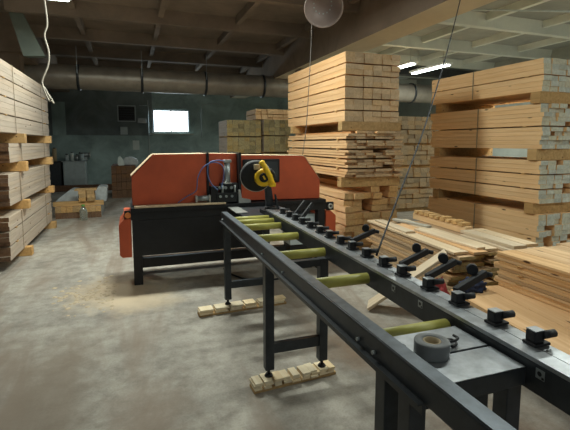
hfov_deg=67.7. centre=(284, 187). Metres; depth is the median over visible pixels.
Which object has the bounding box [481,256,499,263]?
board
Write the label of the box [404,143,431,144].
bearer
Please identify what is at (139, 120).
switch box
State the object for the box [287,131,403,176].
bundle
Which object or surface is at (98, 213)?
shorts
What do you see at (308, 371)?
pad
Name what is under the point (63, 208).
shorts
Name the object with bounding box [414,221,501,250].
board
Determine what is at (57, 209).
shorts
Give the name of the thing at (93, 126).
wall
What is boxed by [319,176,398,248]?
bundle
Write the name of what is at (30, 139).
bearer
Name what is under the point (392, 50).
ceiling
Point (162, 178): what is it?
hood
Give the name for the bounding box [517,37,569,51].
ceiling beam
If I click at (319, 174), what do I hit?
bearer
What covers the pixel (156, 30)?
ceiling beam
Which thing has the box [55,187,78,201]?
bale
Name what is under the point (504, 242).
board
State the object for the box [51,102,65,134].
board
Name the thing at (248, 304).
pad
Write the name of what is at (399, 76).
ceiling beam
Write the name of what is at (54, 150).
tin
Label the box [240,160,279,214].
saw
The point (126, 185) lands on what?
bundle
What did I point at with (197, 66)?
ceiling beam
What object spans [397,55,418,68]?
lamp
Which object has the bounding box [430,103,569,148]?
bundle
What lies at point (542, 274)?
bundle
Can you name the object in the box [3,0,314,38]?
ceiling beam
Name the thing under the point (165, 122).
window
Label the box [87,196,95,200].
block
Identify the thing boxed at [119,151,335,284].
machine
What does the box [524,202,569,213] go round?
bearer
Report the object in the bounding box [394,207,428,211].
bearer
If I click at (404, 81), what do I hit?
ceiling beam
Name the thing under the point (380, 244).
cable
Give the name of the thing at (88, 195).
block
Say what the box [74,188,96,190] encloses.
block
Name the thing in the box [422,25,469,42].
ceiling beam
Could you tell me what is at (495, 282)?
board
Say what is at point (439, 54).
ceiling
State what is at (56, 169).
base cabinet
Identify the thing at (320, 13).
pendant lamp
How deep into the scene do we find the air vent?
16.19 m
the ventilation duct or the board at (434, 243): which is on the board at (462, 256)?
the board at (434, 243)
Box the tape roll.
[413,333,450,362]
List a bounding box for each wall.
[46,89,341,184]
[395,46,569,156]
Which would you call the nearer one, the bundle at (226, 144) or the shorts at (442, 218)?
the shorts at (442, 218)
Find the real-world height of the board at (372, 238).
0.031 m
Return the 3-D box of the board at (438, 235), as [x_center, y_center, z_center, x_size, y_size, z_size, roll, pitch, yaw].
[1.757,0.543,4.631,0.100,0.022,1.000,-2,6,-19]
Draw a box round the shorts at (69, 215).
[67,212,72,218]
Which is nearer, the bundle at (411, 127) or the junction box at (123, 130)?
the bundle at (411, 127)
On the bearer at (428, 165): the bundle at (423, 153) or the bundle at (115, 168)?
the bundle at (423, 153)
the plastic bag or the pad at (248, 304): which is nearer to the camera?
the pad at (248, 304)
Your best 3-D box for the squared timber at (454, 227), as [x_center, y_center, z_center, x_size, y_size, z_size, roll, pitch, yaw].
[2.018,0.446,5.533,0.100,0.085,1.100,-2,6,-16]
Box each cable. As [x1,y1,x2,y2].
[41,0,53,103]
[223,268,278,279]
[302,24,311,154]
[376,0,460,255]
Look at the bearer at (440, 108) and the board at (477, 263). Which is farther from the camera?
the bearer at (440, 108)
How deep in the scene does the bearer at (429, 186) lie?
10.35 m
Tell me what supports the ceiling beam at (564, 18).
attached to the ceiling at (229, 8)
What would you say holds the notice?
attached to the wall at (93, 126)
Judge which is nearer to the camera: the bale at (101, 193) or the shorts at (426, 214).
the shorts at (426, 214)
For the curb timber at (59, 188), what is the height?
0.200 m
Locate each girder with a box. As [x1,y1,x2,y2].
[0,12,69,91]
[230,0,495,98]
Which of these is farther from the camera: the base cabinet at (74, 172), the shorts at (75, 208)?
the base cabinet at (74, 172)
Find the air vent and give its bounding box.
[117,105,135,121]
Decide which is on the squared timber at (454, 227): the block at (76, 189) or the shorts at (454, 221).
the shorts at (454, 221)
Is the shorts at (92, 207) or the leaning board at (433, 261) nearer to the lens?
the leaning board at (433, 261)
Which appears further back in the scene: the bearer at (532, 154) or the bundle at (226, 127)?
the bundle at (226, 127)
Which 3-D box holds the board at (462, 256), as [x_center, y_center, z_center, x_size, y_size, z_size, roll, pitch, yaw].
[1.486,0.577,4.894,0.180,0.031,1.800,-2,6,-16]
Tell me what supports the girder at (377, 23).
on the pillar
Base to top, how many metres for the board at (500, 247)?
0.030 m
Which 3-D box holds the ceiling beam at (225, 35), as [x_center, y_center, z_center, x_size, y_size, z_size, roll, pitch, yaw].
[-1.371,-3.580,9.911,0.100,0.149,1.690,-2,6,-20]
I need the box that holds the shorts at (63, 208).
[61,206,66,212]
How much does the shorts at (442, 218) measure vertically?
0.054 m
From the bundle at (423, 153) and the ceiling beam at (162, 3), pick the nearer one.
the ceiling beam at (162, 3)
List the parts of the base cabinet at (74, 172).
door, door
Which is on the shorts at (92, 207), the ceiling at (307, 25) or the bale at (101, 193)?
the bale at (101, 193)
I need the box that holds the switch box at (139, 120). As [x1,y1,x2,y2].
[137,118,145,122]
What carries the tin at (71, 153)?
on the base cabinet at (74, 172)
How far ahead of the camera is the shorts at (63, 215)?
9.32 m
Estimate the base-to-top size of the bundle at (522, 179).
0.567 m
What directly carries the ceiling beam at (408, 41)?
attached to the ceiling at (229, 8)
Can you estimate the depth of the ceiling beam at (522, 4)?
7.93 m
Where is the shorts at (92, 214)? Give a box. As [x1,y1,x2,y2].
[90,211,95,217]
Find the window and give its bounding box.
[150,109,192,134]
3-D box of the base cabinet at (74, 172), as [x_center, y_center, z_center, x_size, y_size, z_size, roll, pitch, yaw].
[-7.515,-0.464,15.271,0.800,1.030,0.630,-2,6,-20]
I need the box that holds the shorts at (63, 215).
[61,213,66,218]
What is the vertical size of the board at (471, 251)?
0.024 m
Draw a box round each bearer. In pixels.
[0,133,26,142]
[0,161,28,171]
[0,199,30,209]
[15,245,33,256]
[24,157,52,164]
[27,136,51,142]
[36,185,54,192]
[44,221,56,228]
[224,136,259,136]
[290,126,340,133]
[317,173,332,176]
[337,176,399,186]
[338,121,400,130]
[392,164,435,167]
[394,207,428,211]
[398,186,429,188]
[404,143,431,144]
[433,189,475,196]
[434,148,492,155]
[436,104,494,112]
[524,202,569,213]
[527,149,569,159]
[530,91,569,104]
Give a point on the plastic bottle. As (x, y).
(83, 214)
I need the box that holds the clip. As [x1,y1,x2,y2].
[447,334,458,347]
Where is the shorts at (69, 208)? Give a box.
[67,206,72,212]
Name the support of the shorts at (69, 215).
on the floor
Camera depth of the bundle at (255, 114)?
11.05 m
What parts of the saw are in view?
saw blade, handle, saw arm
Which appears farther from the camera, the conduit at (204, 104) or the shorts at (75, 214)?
the conduit at (204, 104)
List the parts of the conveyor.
leg, leg, leg, stop arm, stop arm, leg, stop arm, stop knob, leg, leg, stop arm, stop knob, stop arm, plate, stop knob, plate, stop arm, stop knob, plate, leg, plate, leg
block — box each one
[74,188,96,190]
[79,194,86,197]
[86,190,94,193]
[87,193,95,197]
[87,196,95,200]
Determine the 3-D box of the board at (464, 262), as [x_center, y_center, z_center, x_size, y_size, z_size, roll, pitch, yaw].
[1.488,0.655,4.852,0.180,0.031,1.600,-2,6,-16]
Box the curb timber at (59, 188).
[55,184,111,191]
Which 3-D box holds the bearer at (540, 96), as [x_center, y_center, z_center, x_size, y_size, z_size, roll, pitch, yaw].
[3.800,-1.196,5.721,1.170,0.148,0.140,-2,6,-20]
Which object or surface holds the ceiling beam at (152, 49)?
attached to the ceiling at (229, 8)
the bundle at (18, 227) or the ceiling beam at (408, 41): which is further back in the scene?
the ceiling beam at (408, 41)
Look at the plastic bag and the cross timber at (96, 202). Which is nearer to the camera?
the cross timber at (96, 202)
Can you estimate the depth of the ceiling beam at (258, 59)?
12.51 m
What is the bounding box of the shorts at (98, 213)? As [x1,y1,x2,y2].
[96,204,104,216]
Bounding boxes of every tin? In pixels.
[52,148,56,160]
[70,152,73,160]
[79,153,83,160]
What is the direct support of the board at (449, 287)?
on the board at (378, 255)
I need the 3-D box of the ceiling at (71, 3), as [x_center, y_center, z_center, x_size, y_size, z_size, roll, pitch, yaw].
[-3.603,-3.273,6.990,0.100,0.149,1.690,-2,6,-20]
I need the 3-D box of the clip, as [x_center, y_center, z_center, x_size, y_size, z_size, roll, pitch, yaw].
[0.601,0.547,1.524,0.049,0.035,0.044,-2,6,-20]
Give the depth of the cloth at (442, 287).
3.93 m
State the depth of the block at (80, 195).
9.41 m
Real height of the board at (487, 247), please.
0.024 m
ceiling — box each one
[0,0,569,79]
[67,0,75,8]
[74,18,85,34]
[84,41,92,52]
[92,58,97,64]
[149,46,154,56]
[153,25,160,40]
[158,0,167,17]
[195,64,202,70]
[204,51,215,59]
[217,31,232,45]
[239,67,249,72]
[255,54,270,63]
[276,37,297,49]
[305,22,315,31]
[348,0,358,3]
[377,47,408,54]
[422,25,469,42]
[422,51,457,61]
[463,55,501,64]
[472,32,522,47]
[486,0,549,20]
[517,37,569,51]
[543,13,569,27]
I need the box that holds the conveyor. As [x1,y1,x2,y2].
[220,200,569,429]
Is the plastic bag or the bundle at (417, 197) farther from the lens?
the plastic bag
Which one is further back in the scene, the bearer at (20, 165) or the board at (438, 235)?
the bearer at (20, 165)
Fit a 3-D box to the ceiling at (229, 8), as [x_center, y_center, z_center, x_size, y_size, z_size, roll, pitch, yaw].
[0.655,-3.416,6.672,16.800,0.200,22.700,-2,6,-20]
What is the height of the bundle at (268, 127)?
0.399 m
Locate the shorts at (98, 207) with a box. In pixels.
[96,205,103,210]
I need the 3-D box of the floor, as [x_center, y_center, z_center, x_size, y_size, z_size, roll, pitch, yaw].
[0.655,1.010,7.137,16.400,0.200,22.700,-2,6,-20]
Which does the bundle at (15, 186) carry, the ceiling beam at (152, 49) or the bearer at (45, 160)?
the bearer at (45, 160)
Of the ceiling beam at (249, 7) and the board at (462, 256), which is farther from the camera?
the ceiling beam at (249, 7)
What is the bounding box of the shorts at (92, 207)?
[90,205,95,211]
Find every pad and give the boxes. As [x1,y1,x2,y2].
[197,295,286,316]
[249,359,335,393]
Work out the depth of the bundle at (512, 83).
6.08 m
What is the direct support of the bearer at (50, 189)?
on the bundle at (18, 227)
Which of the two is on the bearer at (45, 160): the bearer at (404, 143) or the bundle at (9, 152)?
the bundle at (9, 152)
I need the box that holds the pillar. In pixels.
[0,53,23,73]
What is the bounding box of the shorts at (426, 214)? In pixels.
[424,212,434,216]
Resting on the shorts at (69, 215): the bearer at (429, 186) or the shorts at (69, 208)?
the shorts at (69, 208)
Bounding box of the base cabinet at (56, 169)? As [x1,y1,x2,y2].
[50,161,63,185]
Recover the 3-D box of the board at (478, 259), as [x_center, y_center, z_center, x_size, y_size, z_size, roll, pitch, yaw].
[1.664,0.639,5.003,0.180,0.031,1.600,-2,6,-16]
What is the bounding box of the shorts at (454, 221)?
[451,219,463,224]
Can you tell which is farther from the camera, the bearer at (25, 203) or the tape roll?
the bearer at (25, 203)
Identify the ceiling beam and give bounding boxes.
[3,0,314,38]
[29,24,283,55]
[45,44,261,67]
[57,58,245,74]
[236,2,260,24]
[239,0,359,13]
[363,52,494,70]
[382,35,551,58]
[399,76,442,78]
[399,79,416,83]
[437,11,569,38]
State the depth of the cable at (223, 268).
5.20 m
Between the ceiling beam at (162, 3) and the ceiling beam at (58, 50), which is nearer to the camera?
the ceiling beam at (162, 3)
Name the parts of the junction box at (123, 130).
box lid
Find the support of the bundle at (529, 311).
on the bearer
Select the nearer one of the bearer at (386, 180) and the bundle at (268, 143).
the bearer at (386, 180)
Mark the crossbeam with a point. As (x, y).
(435, 73)
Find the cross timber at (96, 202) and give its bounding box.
[53,200,103,206]
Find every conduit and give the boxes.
[139,100,149,154]
[201,104,208,134]
[471,9,569,11]
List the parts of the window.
pane, sill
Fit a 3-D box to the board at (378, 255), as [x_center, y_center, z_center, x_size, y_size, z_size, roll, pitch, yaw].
[1.459,0.936,4.971,0.180,0.031,1.700,-2,6,-16]
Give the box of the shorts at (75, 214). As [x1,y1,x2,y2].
[73,212,78,217]
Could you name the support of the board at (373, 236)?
on the board at (372, 238)
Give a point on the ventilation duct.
(78, 77)
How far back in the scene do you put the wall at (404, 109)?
13.71 m
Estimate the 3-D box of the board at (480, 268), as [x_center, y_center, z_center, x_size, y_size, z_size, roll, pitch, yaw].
[1.683,0.722,4.914,0.180,0.031,1.700,-2,6,-16]
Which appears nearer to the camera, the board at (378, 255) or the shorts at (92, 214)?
the board at (378, 255)
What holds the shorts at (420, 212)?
on the squared timber at (454, 227)
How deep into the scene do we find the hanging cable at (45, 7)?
5.19 m
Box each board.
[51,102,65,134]
[366,238,466,279]
[367,220,468,254]
[367,249,448,310]
[370,237,450,272]
[370,247,456,289]
[371,223,475,260]
[371,226,453,259]
[371,235,466,272]
[371,245,458,284]
[372,243,463,281]
[372,253,449,293]
[373,233,465,269]
[375,219,414,233]
[376,232,470,266]
[396,219,497,250]
[397,223,487,254]
[401,223,499,255]
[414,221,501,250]
[414,228,484,249]
[460,229,526,248]
[460,234,517,250]
[464,278,493,285]
[466,258,480,261]
[471,261,483,265]
[472,228,537,246]
[477,266,490,271]
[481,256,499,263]
[484,264,499,270]
[486,277,497,284]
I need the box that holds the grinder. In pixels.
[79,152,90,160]
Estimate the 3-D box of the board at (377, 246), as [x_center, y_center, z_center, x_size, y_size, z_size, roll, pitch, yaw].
[1.471,0.828,4.956,0.180,0.031,1.600,-2,6,-16]
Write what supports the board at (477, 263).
on the board at (480, 268)
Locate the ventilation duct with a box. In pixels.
[24,54,431,102]
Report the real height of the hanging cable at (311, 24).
2.501 m
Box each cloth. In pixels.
[435,276,449,294]
[458,277,486,292]
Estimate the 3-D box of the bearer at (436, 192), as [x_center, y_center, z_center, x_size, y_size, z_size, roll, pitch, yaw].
[3.170,0.068,7.602,1.170,0.140,0.140,-2,6,-20]
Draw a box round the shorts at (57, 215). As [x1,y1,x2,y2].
[55,213,60,218]
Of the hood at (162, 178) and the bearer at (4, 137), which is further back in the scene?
the bearer at (4, 137)
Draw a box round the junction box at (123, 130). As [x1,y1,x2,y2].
[120,127,127,134]
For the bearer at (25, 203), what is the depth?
6.17 m
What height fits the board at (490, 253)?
0.031 m
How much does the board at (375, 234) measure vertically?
0.031 m
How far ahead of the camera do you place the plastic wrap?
13.34 m
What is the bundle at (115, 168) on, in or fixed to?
on the bundle at (115, 177)
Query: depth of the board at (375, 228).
4.98 m
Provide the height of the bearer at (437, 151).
0.148 m
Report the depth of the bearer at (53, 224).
8.27 m
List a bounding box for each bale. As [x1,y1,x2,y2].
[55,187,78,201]
[95,184,107,201]
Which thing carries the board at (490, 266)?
on the board
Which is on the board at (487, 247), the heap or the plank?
the plank
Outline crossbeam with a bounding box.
[399,66,475,77]
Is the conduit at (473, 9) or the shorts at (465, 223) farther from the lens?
the conduit at (473, 9)
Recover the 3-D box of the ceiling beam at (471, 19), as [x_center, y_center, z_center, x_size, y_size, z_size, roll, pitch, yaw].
[4.989,-3.437,9.031,6.648,0.249,0.280,-2,6,-20]
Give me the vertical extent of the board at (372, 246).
0.031 m
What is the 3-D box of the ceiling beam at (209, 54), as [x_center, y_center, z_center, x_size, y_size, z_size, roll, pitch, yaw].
[-2.053,-3.777,11.781,0.100,0.149,1.690,-2,6,-20]
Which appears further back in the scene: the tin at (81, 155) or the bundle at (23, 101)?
the tin at (81, 155)
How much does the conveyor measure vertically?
1.137 m
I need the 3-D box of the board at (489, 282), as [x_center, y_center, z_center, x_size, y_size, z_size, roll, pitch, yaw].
[1.679,0.830,4.931,0.180,0.031,1.800,-2,6,-16]
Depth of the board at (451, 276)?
4.60 m
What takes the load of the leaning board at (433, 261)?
on the floor
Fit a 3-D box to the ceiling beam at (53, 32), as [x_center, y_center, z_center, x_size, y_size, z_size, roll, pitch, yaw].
[-2.861,-3.584,10.431,5.948,0.249,0.280,-2,6,-20]
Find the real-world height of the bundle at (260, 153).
0.399 m
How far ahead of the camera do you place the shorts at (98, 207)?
9.53 m
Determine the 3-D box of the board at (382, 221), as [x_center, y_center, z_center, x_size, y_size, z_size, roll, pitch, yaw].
[1.356,0.473,5.303,0.120,0.022,0.800,-2,6,-14]
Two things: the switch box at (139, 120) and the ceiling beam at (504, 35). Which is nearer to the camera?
the ceiling beam at (504, 35)
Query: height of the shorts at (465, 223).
0.040 m
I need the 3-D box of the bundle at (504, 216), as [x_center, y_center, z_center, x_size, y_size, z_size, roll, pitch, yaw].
[3.476,0.525,6.815,1.140,0.605,2.250,-2,6,-20]
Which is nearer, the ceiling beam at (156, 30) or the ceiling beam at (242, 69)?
the ceiling beam at (156, 30)
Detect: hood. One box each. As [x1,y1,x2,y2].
[131,153,206,205]
[209,153,236,191]
[241,154,319,199]
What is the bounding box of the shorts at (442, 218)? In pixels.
[439,216,451,220]
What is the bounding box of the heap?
[51,275,116,317]
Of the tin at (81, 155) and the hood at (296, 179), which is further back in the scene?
the tin at (81, 155)
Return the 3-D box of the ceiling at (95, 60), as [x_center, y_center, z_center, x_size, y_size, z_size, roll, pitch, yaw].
[-5.649,-3.863,12.599,0.100,0.149,1.690,-2,6,-20]
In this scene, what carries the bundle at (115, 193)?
on the floor
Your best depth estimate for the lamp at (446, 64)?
11.41 m
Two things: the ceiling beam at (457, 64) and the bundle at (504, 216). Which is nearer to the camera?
the bundle at (504, 216)
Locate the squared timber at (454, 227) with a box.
[413,213,472,231]
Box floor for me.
[0,190,569,429]
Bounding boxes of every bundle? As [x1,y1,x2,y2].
[0,59,48,135]
[0,143,49,162]
[0,164,50,206]
[0,193,51,261]
[111,164,135,173]
[111,173,130,181]
[112,181,131,189]
[112,190,131,197]
[219,120,260,136]
[219,137,260,152]
[246,109,287,119]
[260,119,289,134]
[260,153,289,154]
[261,136,289,151]
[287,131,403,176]
[288,51,399,126]
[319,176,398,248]
[339,116,435,142]
[339,167,434,187]
[391,145,438,164]
[394,188,434,208]
[428,195,569,246]
[429,156,569,203]
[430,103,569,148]
[431,58,569,105]
[450,285,569,354]
[494,242,569,311]
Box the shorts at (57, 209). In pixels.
[55,207,60,212]
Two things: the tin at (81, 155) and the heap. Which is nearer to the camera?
the heap
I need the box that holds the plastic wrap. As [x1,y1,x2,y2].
[123,156,138,164]
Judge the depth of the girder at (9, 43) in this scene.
8.60 m
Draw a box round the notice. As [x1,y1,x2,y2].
[133,140,139,149]
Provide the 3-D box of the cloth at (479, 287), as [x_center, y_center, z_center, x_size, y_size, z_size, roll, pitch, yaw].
[1.602,0.811,3.624,0.296,0.124,0.161,-2,6,-20]
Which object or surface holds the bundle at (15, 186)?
on the bearer at (25, 203)
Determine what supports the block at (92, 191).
on the block at (88, 195)
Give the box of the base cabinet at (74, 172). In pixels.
[61,160,87,184]
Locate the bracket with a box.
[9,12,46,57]
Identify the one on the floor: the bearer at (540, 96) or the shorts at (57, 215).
the shorts at (57, 215)
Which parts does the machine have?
leg, panel, divider post, frame, divider post, wear plate, leg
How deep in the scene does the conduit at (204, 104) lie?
17.15 m
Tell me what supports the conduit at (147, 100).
attached to the wall at (93, 126)
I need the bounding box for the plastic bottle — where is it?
[79,204,87,220]
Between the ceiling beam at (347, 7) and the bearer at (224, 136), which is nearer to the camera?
the ceiling beam at (347, 7)
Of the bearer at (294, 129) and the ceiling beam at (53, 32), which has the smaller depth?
the bearer at (294, 129)
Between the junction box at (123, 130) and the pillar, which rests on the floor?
the pillar
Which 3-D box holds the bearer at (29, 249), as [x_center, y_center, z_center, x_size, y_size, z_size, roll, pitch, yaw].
[-4.388,0.951,6.115,1.330,0.128,0.140,-2,6,-20]
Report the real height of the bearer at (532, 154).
0.148 m
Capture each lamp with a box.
[304,0,342,27]
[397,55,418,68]
[409,51,452,73]
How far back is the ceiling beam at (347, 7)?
7.26 m
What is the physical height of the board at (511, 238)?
0.030 m
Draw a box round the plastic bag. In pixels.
[118,156,124,165]
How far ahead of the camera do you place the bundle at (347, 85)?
6.08 m
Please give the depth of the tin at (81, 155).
15.14 m
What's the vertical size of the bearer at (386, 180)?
0.138 m
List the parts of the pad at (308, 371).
board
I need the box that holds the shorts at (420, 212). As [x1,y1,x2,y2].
[419,210,429,214]
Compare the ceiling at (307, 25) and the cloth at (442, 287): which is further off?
the ceiling at (307, 25)
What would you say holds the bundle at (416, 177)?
on the bearer at (429, 186)
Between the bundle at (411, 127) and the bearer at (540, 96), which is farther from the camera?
the bundle at (411, 127)
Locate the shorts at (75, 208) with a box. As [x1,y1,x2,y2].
[73,200,78,211]
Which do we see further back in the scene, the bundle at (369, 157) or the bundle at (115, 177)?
the bundle at (115, 177)
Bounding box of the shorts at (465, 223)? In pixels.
[457,221,470,225]
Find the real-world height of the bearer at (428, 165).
0.076 m
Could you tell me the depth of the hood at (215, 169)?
5.17 m

